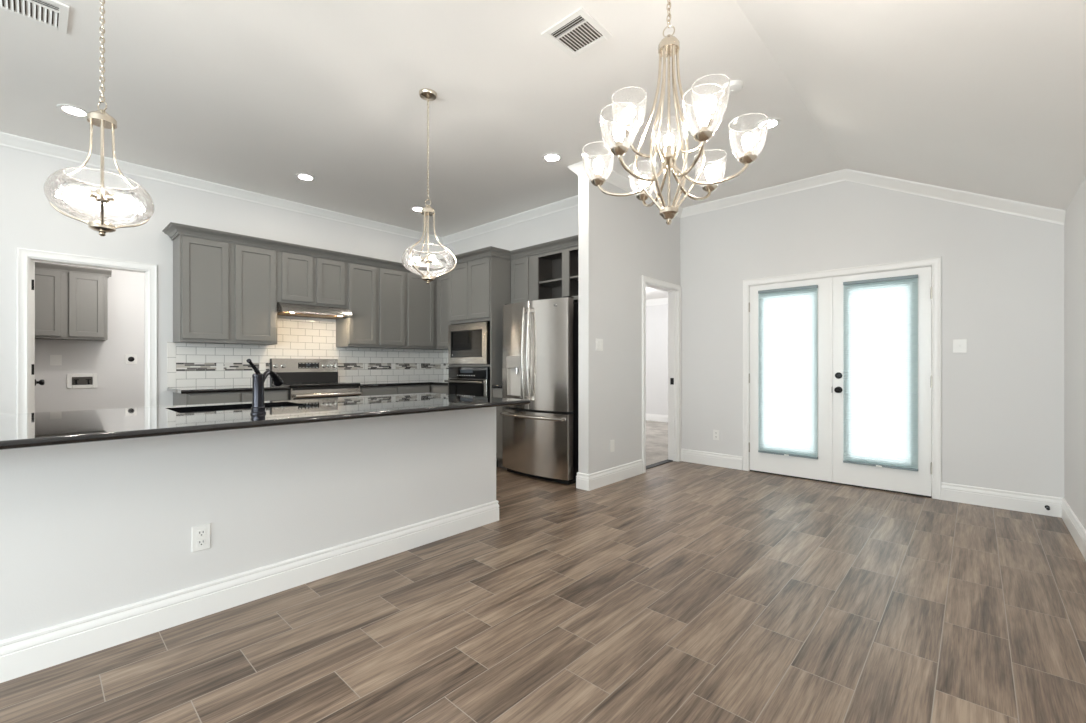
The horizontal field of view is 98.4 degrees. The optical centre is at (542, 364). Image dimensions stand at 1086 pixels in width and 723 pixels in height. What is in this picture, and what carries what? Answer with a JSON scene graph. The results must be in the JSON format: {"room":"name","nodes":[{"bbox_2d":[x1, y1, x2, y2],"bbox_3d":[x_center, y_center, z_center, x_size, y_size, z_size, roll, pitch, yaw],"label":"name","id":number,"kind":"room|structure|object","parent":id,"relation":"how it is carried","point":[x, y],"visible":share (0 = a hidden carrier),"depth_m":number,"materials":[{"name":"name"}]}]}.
{"room":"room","nodes":[
{"label":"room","id":0,"kind":"room"},
{"bbox_2d":[34,261,144,412],"bbox_3d":[-5.410,-0.140,5.329,0.120,2.620,3.300,0,0,43],"label":"wall","id":1,"kind":"structure","parent":0,"point":[120,384],"depth_m":5.54,"materials":[{"name":"paint"}]},
{"bbox_2d":[50,355,61,364],"bbox_3d":[-5.420,-0.052,5.218,0.016,0.117,0.090,0,0,43],"label":"wall plate","id":2,"kind":"object","parent":1,"relation":"attached to","point":[54,359],"visible":1,"depth_m":5.22,"materials":[{"name":"white plastic"}]},
{"bbox_2d":[31,261,111,340],"bbox_3d":[-5.237,-0.673,5.143,0.385,0.786,0.720,0,0,43],"label":"laundry cabinet","id":3,"kind":"object","parent":1,"relation":"attached to","point":[71,302],"visible":0.72,"depth_m":5.07,"materials":[{"name":"grey paint"}]},
{"bbox_2d":[67,373,96,388],"bbox_3d":[-5.273,0.185,5.368,0.030,0.170,0.250,0,0,43],"label":"washer box","id":4,"kind":"object","parent":1,"relation":"attached to","point":[87,380],"visible":1,"depth_m":5.37,"materials":[{"name":"white plastic"}]},
{"bbox_2d":[125,354,136,363],"bbox_3d":[-4.993,-0.068,5.686,0.011,0.116,0.110,0,0,43],"label":"dryer outlet","id":5,"kind":"object","parent":1,"relation":"attached to","point":[129,358],"visible":1,"depth_m":5.68,"materials":[{"name":"white plastic"}]},
{"bbox_2d":[0,145,443,413],"bbox_3d":[-4.362,-0.355,3.988,0.120,3.050,8.350,0,0,43],"label":"wall","id":6,"kind":"structure","parent":0,"point":[28,220],"depth_m":4.41,"materials":[{"name":"paint"}]},
{"bbox_2d":[31,262,44,412],"bbox_3d":[-4.659,0.134,4.321,0.772,2.048,0.102,0,0,43],"label":"door","id":7,"kind":"structure","parent":6,"relation":"in","point":[34,382],"depth_m":4.05,"materials":[{"name":"paint"}]},
{"bbox_2d":[16,248,156,413],"bbox_3d":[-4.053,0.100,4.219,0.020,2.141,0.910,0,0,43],"label":"trim","id":8,"kind":"structure","parent":6,"relation":"attached to","point":[22,254],"depth_m":4.02,"materials":[{"name":"paint"}]},
{"bbox_2d":[173,234,276,344],"bbox_3d":[-3.255,-0.738,4.839,0.351,1.035,0.841,0,0,43],"label":"upper cabinet","id":9,"kind":"object","parent":6,"relation":"attached to","point":[224,292],"visible":0.96,"depth_m":4.67,"materials":[{"name":"grey paint"}]},
{"bbox_2d":[162,222,577,275],"bbox_3d":[-1.592,-1.271,4.631,3.078,0.082,2.954,0,0,43],"label":"crown molding","id":10,"kind":"structure","parent":9,"relation":"attached to","point":[172,230],"depth_m":5.16,"materials":[{"name":"grey paint"}]},
{"bbox_2d":[167,318,442,387],"bbox_3d":[-2.590,-0.153,5.812,0.009,0.754,3.264,0,0,43],"label":"tile backsplash","id":11,"kind":"structure","parent":6,"relation":"attached to","point":[188,364],"depth_m":5.48,"materials":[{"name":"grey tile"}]},
{"bbox_2d":[277,250,347,307],"bbox_3d":[-2.710,-0.965,5.431,0.351,0.580,0.769,0,0,43],"label":"upper cabinet","id":12,"kind":"object","parent":6,"relation":"attached to","point":[301,279],"visible":0.85,"depth_m":5.28,"materials":[{"name":"grey paint"}]},
{"bbox_2d":[277,302,352,319],"bbox_3d":[-2.663,-0.618,5.388,0.454,0.111,0.760,0,0,43],"label":"range hood","id":13,"kind":"object","parent":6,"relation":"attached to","point":[283,309],"visible":0.95,"depth_m":5.28,"materials":[{"name":"silver metal"}]},
{"bbox_2d":[336,262,405,348],"bbox_3d":[-2.185,-0.738,5.999,0.351,1.035,0.778,0,0,43],"label":"upper cabinet","id":14,"kind":"object","parent":6,"relation":"attached to","point":[376,295],"visible":0.94,"depth_m":5.84,"materials":[{"name":"grey paint"}]},
{"bbox_2d":[397,272,447,349],"bbox_3d":[-1.640,-0.738,6.590,0.351,1.035,0.830,0,0,43],"label":"upper cabinet","id":15,"kind":"object","parent":6,"relation":"attached to","point":[421,297],"visible":0.58,"depth_m":6.33,"materials":[{"name":"grey paint"}]},
{"bbox_2d":[0,174,679,640],"bbox_3d":[-0.723,-0.355,3.214,0.120,3.050,6.945,0,0,43],"label":"wall","id":16,"kind":"structure","parent":0,"point":[88,528],"depth_m":2.43,"materials":[{"name":"paint"}]},
{"bbox_2d":[192,523,210,551],"bbox_3d":[-1.589,0.804,2.181,0.008,0.117,0.072,0,0,43],"label":"wall outlet","id":17,"kind":"object","parent":16,"relation":"attached to","point":[201,534],"visible":1,"depth_m":2.18,"materials":[{"name":"white plastic"}]},
{"bbox_2d":[197,529,205,536],"bbox_3d":[-1.587,0.782,2.179,0.002,0.030,0.034,0,0,43],"label":"receptacle","id":18,"kind":"object","parent":17,"relation":"attached to","point":[200,532],"depth_m":2.18,"materials":[{"name":"white plastic"}]},
{"bbox_2d":[197,539,205,546],"bbox_3d":[-1.587,0.826,2.179,0.002,0.030,0.034,0,0,43],"label":"receptacle","id":19,"kind":"object","parent":17,"relation":"attached to","point":[200,542],"depth_m":2.18,"materials":[{"name":"white plastic"}]},
{"bbox_2d":[0,500,498,682],"bbox_3d":[-1.725,1.095,2.115,0.136,0.150,3.972,0,0,43],"label":"baseboard","id":20,"kind":"structure","parent":16,"relation":"attached to","point":[24,654],"depth_m":2.19,"materials":[{"name":"paint"}]},
{"bbox_2d":[0,132,845,244],"bbox_3d":[-2.752,-1.836,4.489,10.743,0.088,3.874,0,0,-20],"label":"trim","id":21,"kind":"structure","parent":16,"relation":"attached to","point":[8,140],"depth_m":4.99,"materials":[{"name":"paint"}]},
{"bbox_2d":[596,338,602,350],"bbox_3d":[0.542,-0.192,4.490,0.010,0.117,0.115,0,0,43],"label":"light switch","id":22,"kind":"object","parent":16,"relation":"attached to","point":[599,342],"visible":1,"depth_m":4.49,"materials":[{"name":"white plastic"}]},
{"bbox_2d":[576,459,642,490],"bbox_3d":[0.692,1.095,4.748,0.153,0.150,0.954,0,0,43],"label":"baseboard","id":23,"kind":"structure","parent":16,"relation":"attached to","point":[592,481],"depth_m":4.58,"materials":[{"name":"paint"}]},
{"bbox_2d":[610,440,613,451],"bbox_3d":[0.688,0.805,4.651,0.006,0.117,0.072,0,0,43],"label":"blank plate","id":24,"kind":"object","parent":16,"relation":"attached to","point":[611,441],"visible":1,"depth_m":4.64,"materials":[{"name":"white plastic"}]},
{"bbox_2d":[646,459,672,469],"bbox_3d":[1.302,1.165,5.454,0.080,0.009,0.749,0,0,43],"label":"trim","id":25,"kind":"structure","parent":16,"relation":"attached to","point":[667,460],"depth_m":5.50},
{"bbox_2d":[642,276,680,472],"bbox_3d":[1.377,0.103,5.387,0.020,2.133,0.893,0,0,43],"label":"trim","id":26,"kind":"structure","parent":16,"relation":"attached to","point":[645,279],"depth_m":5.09,"materials":[{"name":"paint"}]},
{"bbox_2d":[444,206,577,266],"bbox_3d":[-0.359,-0.355,6.057,3.200,3.050,0.120,0,0,43],"label":"wall","id":27,"kind":"structure","parent":0,"point":[564,223],"depth_m":5.83,"materials":[{"name":"paint"}]},
{"bbox_2d":[437,274,448,348],"bbox_3d":[-1.111,-0.738,6.420,0.698,1.035,0.366,0,0,43],"label":"upper cabinet","id":28,"kind":"object","parent":27,"relation":"attached to","point":[442,281],"visible":0.23,"depth_m":6.43,"materials":[{"name":"grey paint"}]},
{"bbox_2d":[443,350,448,379],"bbox_3d":[-1.110,0.003,6.661,1.019,0.444,0.009,0,0,43],"label":"tile backsplash","id":29,"kind":"structure","parent":27,"relation":"attached to","point":[445,352],"depth_m":6.97,"materials":[{"name":"grey tile"}]},
{"bbox_2d":[511,256,530,303],"bbox_3d":[-0.147,-0.965,5.527,0.325,0.580,0.371,0,0,43],"label":"upper cabinet","id":30,"kind":"object","parent":27,"relation":"attached to","point":[520,267],"visible":0.5,"depth_m":5.38,"materials":[{"name":"grey paint"}]},
{"bbox_2d":[531,246,577,301],"bbox_3d":[0.318,-0.965,5.112,0.920,0.580,0.350,0,0,43],"label":"upper cabinet","id":31,"kind":"object","parent":27,"relation":"attached to","point":[554,274],"visible":0.45,"depth_m":5.24,"materials":[{"name":"grey paint"}]},
{"bbox_2d":[0,461,1085,722],"bbox_3d":[-2.314,1.220,2.933,8.620,0.100,9.815,0,0,43],"label":"floor","id":32,"kind":"structure","parent":0,"point":[674,591],"depth_m":2.07,"materials":[{"name":"brown wood"}]},
{"bbox_2d":[173,390,287,405],"bbox_3d":[-3.148,0.715,4.749,0.631,0.910,0.855,0,0,43],"label":"base cabinet","id":33,"kind":"object","parent":32,"relation":"on","point":[222,397],"visible":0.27,"depth_m":4.46,"materials":[{"name":"grey paint"}]},
{"bbox_2d":[167,385,289,393],"bbox_3d":[-3.156,0.242,4.727,0.649,0.035,0.901,0,0,43],"label":"countertop","id":34,"kind":"structure","parent":33,"relation":"on","point":[211,389],"depth_m":4.49,"materials":[{"name":"black stone"}]},
{"bbox_2d":[270,359,361,399],"bbox_3d":[-2.558,0.550,5.307,0.724,1.240,0.756,0,0,43],"label":"range","id":35,"kind":"object","parent":32,"relation":"on","point":[306,378],"visible":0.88,"depth_m":5.34,"materials":[{"name":"silver metal"}]},
{"bbox_2d":[271,382,359,386],"bbox_3d":[-2.567,0.221,5.315,0.570,0.026,0.756,0,0,43],"label":"cooktop","id":36,"kind":"object","parent":35,"relation":"in","point":[289,384],"depth_m":5.22,"materials":[{"name":"black glass"}]},
{"bbox_2d":[360,385,429,395],"bbox_3d":[-2.018,0.715,5.974,0.631,0.910,0.952,0,0,43],"label":"base cabinet","id":37,"kind":"object","parent":32,"relation":"on","point":[386,390],"visible":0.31,"depth_m":5.73,"materials":[{"name":"grey paint"}]},
{"bbox_2d":[353,380,447,386],"bbox_3d":[-1.652,0.242,6.078,1.028,0.035,1.602,0,0,43],"label":"countertop","id":38,"kind":"structure","parent":37,"relation":"on","point":[422,382],"depth_m":5.96,"materials":[{"name":"black stone"}]},
{"bbox_2d":[430,385,447,393],"bbox_3d":[-1.327,0.715,6.431,1.027,0.910,0.641,0,0,43],"label":"base cabinet","id":39,"kind":"object","parent":32,"relation":"on","point":[442,389],"visible":0.09,"depth_m":6.00,"materials":[{"name":"grey paint"}]},
{"bbox_2d":[449,256,510,466],"bbox_3d":[-0.664,-0.043,5.800,0.800,2.425,0.671,0,0,43],"label":"oven tower","id":40,"kind":"object","parent":32,"relation":"on","point":[479,289],"visible":0.4,"depth_m":5.42,"materials":[{"name":"grey paint"}]},
{"bbox_2d":[444,367,489,396],"bbox_3d":[-0.732,0.338,5.747,0.728,0.620,0.642,0,0,43],"label":"wall oven","id":41,"kind":"object","parent":40,"relation":"in","point":[471,381],"visible":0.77,"depth_m":5.51,"materials":[{"name":"black glass"}]},
{"bbox_2d":[448,322,489,363],"bbox_3d":[-0.754,-0.247,5.723,0.728,0.484,0.448,0,0,43],"label":"microwave","id":42,"kind":"object","parent":40,"relation":"in","point":[469,343],"visible":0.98,"depth_m":5.53,"materials":[{"name":"silver metal"}]},
{"bbox_2d":[493,388,508,468],"bbox_3d":[-0.289,0.715,5.474,0.190,0.910,0.641,0,0,43],"label":"base cabinet","id":43,"kind":"object","parent":32,"relation":"on","point":[497,392],"visible":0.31,"depth_m":5.23,"materials":[{"name":"grey paint"}]},
{"bbox_2d":[492,384,501,387],"bbox_3d":[-0.289,0.242,5.473,0.193,0.035,0.644,0,0,43],"label":"countertop","id":44,"kind":"structure","parent":43,"relation":"on","point":[498,385],"depth_m":5.25,"materials":[{"name":"black stone"}]},
{"bbox_2d":[500,296,577,484],"bbox_3d":[0.071,0.251,5.024,0.937,1.838,0.786,0,0,43],"label":"refrigerator","id":45,"kind":"object","parent":32,"relation":"on","point":[540,337],"visible":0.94,"depth_m":4.67,"materials":[{"name":"silver metal"}]},
{"bbox_3d":[-2.041,0.723,2.392,0.701,0.894,3.950,0,0,43],"label":"cabinet","id":46,"kind":"object","parent":32,"relation":"on","visible":0},
{"bbox_2d":[0,393,529,449],"bbox_3d":[-1.942,0.260,2.209,1.250,0.030,4.114,0,0,43],"label":"countertop","id":47,"kind":"structure","parent":46,"relation":"on","point":[21,430],"depth_m":2.27,"materials":[{"name":"black stone"}]},
{"bbox_2d":[180,406,288,412],"bbox_3d":[-1.767,0.378,2.745,0.470,0.203,0.690,0,0,43],"label":"sink","id":48,"kind":"object","parent":47,"relation":"in","point":[280,406],"visible":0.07,"depth_m":2.86,"materials":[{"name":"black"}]},
{"bbox_2d":[246,359,282,413],"bbox_3d":[-1.435,0.108,2.421,0.068,0.275,0.353,0,0,-7],"label":"faucet","id":49,"kind":"object","parent":47,"relation":"on","point":[258,379],"visible":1,"depth_m":2.33,"materials":[{"name":"black metal"}]},
{"bbox_2d":[0,0,1085,236],"bbox_3d":[-1.557,-1.635,2.235,6.620,1.090,9.815,0,0,43],"label":"ceiling","id":50,"kind":"structure","parent":0,"point":[984,97],"depth_m":3.05,"materials":[{"name":"paint"}]},
{"bbox_2d":[0,0,69,33],"bbox_3d":[-2.686,-1.874,2.450,0.290,0.012,0.290,0,0,43],"label":"ceiling vent","id":51,"kind":"object","parent":50,"relation":"in","point":[52,14],"visible":1,"depth_m":2.48,"materials":[{"name":"white plastic"}]},
{"bbox_2d":[56,104,88,117],"bbox_3d":[-3.467,-1.877,3.469,0.184,0.006,0.184,0,0,43],"label":"recessed light","id":52,"kind":"object","parent":50,"relation":"in","point":[69,109],"visible":0.94,"depth_m":3.46,"materials":[{"name":"white plastic"}]},
{"bbox_2d":[43,0,154,236],"bbox_3d":[-1.913,-1.219,2.048,0.349,1.322,0.369,0,0,16],"label":"pendant light","id":53,"kind":"object","parent":50,"relation":"hanging from","point":[54,184],"visible":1,"depth_m":2.03,"materials":[{"name":"glass"}]},
{"bbox_2d":[86,189,98,197],"bbox_3d":[-1.926,-0.730,2.003,0.028,0.028,0.033,0,0,17],"label":"bulb","id":54,"kind":"object","parent":53,"relation":"attached to","point":[95,194],"depth_m":2.00,"materials":[{"name":"white glass"}]},
{"bbox_2d":[106,194,117,200],"bbox_3d":[-1.880,-0.730,2.047,0.033,0.028,0.028,0,0,-13],"label":"bulb","id":55,"kind":"object","parent":53,"relation":"attached to","point":[109,197],"depth_m":2.04,"materials":[{"name":"white glass"}]},
{"bbox_2d":[295,173,315,180],"bbox_3d":[-2.377,-1.877,4.695,0.184,0.006,0.184,0,0,43],"label":"recessed light","id":56,"kind":"object","parent":50,"relation":"in","point":[302,176],"visible":1,"depth_m":4.69,"materials":[{"name":"white plastic"}]},
{"bbox_2d":[411,206,422,211],"bbox_3d":[-1.503,-1.877,5.657,0.184,0.006,0.184,0,0,43],"label":"recessed light","id":57,"kind":"object","parent":50,"relation":"in","point":[415,208],"visible":0.73,"depth_m":5.63,"materials":[{"name":"white plastic"}]},
{"bbox_2d":[402,88,456,283],"bbox_3d":[-0.806,-1.220,3.254,0.364,1.321,0.357,0,0,43],"label":"pendant light","id":58,"kind":"object","parent":50,"relation":"hanging from","point":[427,94],"visible":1,"depth_m":3.25,"materials":[{"name":"glass"}]},
{"bbox_2d":[542,153,561,161],"bbox_3d":[0.083,-1.877,4.250,0.184,0.006,0.184,0,0,43],"label":"recessed light","id":59,"kind":"object","parent":50,"relation":"in","point":[549,157],"visible":1,"depth_m":4.24,"materials":[{"name":"white plastic"}]},
{"bbox_2d":[541,7,612,58],"bbox_3d":[0.193,-1.874,2.665,0.290,0.012,0.290,0,0,43],"label":"ceiling vent","id":60,"kind":"object","parent":50,"relation":"in","point":[577,33],"visible":1,"depth_m":2.65,"materials":[{"name":"white plastic"}]},
{"bbox_2d":[582,0,767,224],"bbox_3d":[0.547,-1.256,2.039,0.736,1.248,0.769,0,0,43],"label":"chandelier","id":61,"kind":"object","parent":50,"relation":"hanging from","point":[669,46],"visible":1,"depth_m":2.00,"materials":[{"name":"glass"}]},
{"bbox_2d":[722,80,742,94],"bbox_3d":[1.277,-1.861,3.162,0.136,0.038,0.136,0,0,43],"label":"smoke detector","id":62,"kind":"object","parent":50,"relation":"attached to","point":[736,86],"visible":0.79,"depth_m":3.12,"materials":[{"name":"white plastic"}]},
{"bbox_2d":[755,118,780,129],"bbox_3d":[1.755,-1.877,3.659,0.184,0.006,0.184,0,0,43],"label":"recessed light","id":63,"kind":"object","parent":50,"relation":"in","point":[772,122],"visible":0.88,"depth_m":3.64,"materials":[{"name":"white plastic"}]},
{"bbox_2d":[646,304,667,414],"bbox_3d":[1.960,-0.090,10.129,5.550,2.520,0.150,0,0,43],"label":"wall","id":64,"kind":"structure","parent":0,"point":[656,315],"depth_m":9.66,"materials":[{"name":"paint"}]},
{"bbox_2d":[646,413,667,421],"bbox_3d":[1.904,1.095,10.067,5.310,0.150,0.016,0,0,43],"label":"baseboard","id":65,"kind":"structure","parent":64,"relation":"attached to","point":[649,417],"depth_m":9.65,"materials":[{"name":"paint"}]},
{"bbox_2d":[646,298,667,305],"bbox_3d":[1.879,-1.290,10.040,5.310,0.120,0.090,0,0,43],"label":"trim","id":66,"kind":"structure","parent":64,"relation":"attached to","point":[660,301],"depth_m":9.61,"materials":[{"name":"paint"}]},
{"bbox_2d":[646,420,667,465],"bbox_3d":[0.422,1.192,8.534,5.450,0.056,4.580,0,0,43],"label":"floor","id":67,"kind":"structure","parent":0,"point":[656,432],"depth_m":7.07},
{"bbox_2d":[646,287,667,299],"bbox_3d":[0.415,-1.415,8.541,5.430,0.130,4.580,0,0,43],"label":"ceiling","id":68,"kind":"structure","parent":0,"point":[651,293],"depth_m":9.01,"materials":[{"name":"paint"}]},
{"bbox_2d":[680,180,1063,497],"bbox_3d":[2.884,-0.355,4.713,3.390,3.050,0.150,0,0,43],"label":"wall","id":69,"kind":"structure","parent":0,"point":[1003,273],"depth_m":4.04,"materials":[{"name":"paint"}]},
{"bbox_2d":[681,449,742,469],"bbox_3d":[1.944,1.095,5.467,0.745,0.150,0.016,0,0,43],"label":"baseboard","id":70,"kind":"structure","parent":69,"relation":"attached to","point":[693,456],"depth_m":5.44,"materials":[{"name":"paint"}]},
{"bbox_2d":[713,430,718,439],"bbox_3d":[2.001,0.812,5.420,0.072,0.117,0.008,0,0,43],"label":"wall outlet","id":71,"kind":"object","parent":69,"relation":"attached to","point":[715,432],"visible":1,"depth_m":5.42,"materials":[{"name":"white plastic"}]},
{"bbox_2d":[749,277,831,481],"bbox_3d":[2.572,0.146,4.915,0.792,2.020,0.056,0,0,43],"label":"door","id":72,"kind":"structure","parent":69,"relation":"in","point":[820,468],"depth_m":4.75,"materials":[{"name":"paint"}]},
{"bbox_2d":[758,285,817,458],"bbox_3d":[2.539,0.073,4.883,0.568,1.748,0.036,0,0,43],"label":"pleated shade","id":73,"kind":"object","parent":72,"relation":"attached to","point":[787,332],"visible":1,"depth_m":4.87,"materials":[{"name":"fabric"}]},
{"bbox_2d":[750,470,931,497],"bbox_3d":[2.897,1.164,4.702,1.550,0.012,0.148,0,0,43],"label":"trim","id":74,"kind":"structure","parent":69,"relation":"attached to","point":[750,470],"depth_m":4.55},
{"bbox_2d":[743,257,941,499],"bbox_3d":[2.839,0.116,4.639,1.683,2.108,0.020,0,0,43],"label":"trim","id":75,"kind":"structure","parent":69,"relation":"attached to","point":[936,262],"depth_m":4.12,"materials":[{"name":"paint"}]},
{"bbox_2d":[831,267,931,495],"bbox_3d":[3.124,0.146,4.369,0.774,2.020,0.111,0,0,43],"label":"door","id":76,"kind":"structure","parent":69,"relation":"in","point":[919,482],"depth_m":4.30,"materials":[{"name":"paint"}]},
{"bbox_2d":[843,274,917,470],"bbox_3d":[3.117,0.073,4.350,0.568,1.748,0.036,0,0,43],"label":"pleated shade","id":77,"kind":"object","parent":76,"relation":"attached to","point":[880,315],"visible":1,"depth_m":4.34,"materials":[{"name":"fabric"}]},
{"bbox_2d":[845,169,1065,224],"bbox_3d":[3.444,-1.474,4.046,1.422,0.812,0.072,0,0,43],"label":"trim","id":78,"kind":"structure","parent":69,"relation":"attached to","point":[1048,214],"depth_m":3.96,"materials":[{"name":"paint"}]},
{"bbox_2d":[953,339,966,352],"bbox_3d":[3.546,-0.160,3.990,0.090,0.117,0.016,0,0,43],"label":"light switch","id":79,"kind":"object","parent":69,"relation":"attached to","point":[959,345],"visible":1,"depth_m":3.99,"materials":[{"name":"white plastic"}]},
{"bbox_2d":[1064,176,1085,529],"bbox_3d":[0.800,-0.355,0.041,0.120,3.050,9.545,0,0,43],"label":"wall","id":80,"kind":"structure","parent":0,"point":[1075,216],"depth_m":3.22,"materials":[{"name":"paint"}]},
{"bbox_2d":[941,482,1085,559],"bbox_3d":[0.490,1.095,0.327,0.722,0.150,9.545,0,0,43],"label":"baseboard","id":81,"kind":"structure","parent":80,"relation":"attached to","point":[988,497],"depth_m":3.74,"materials":[{"name":"paint"}]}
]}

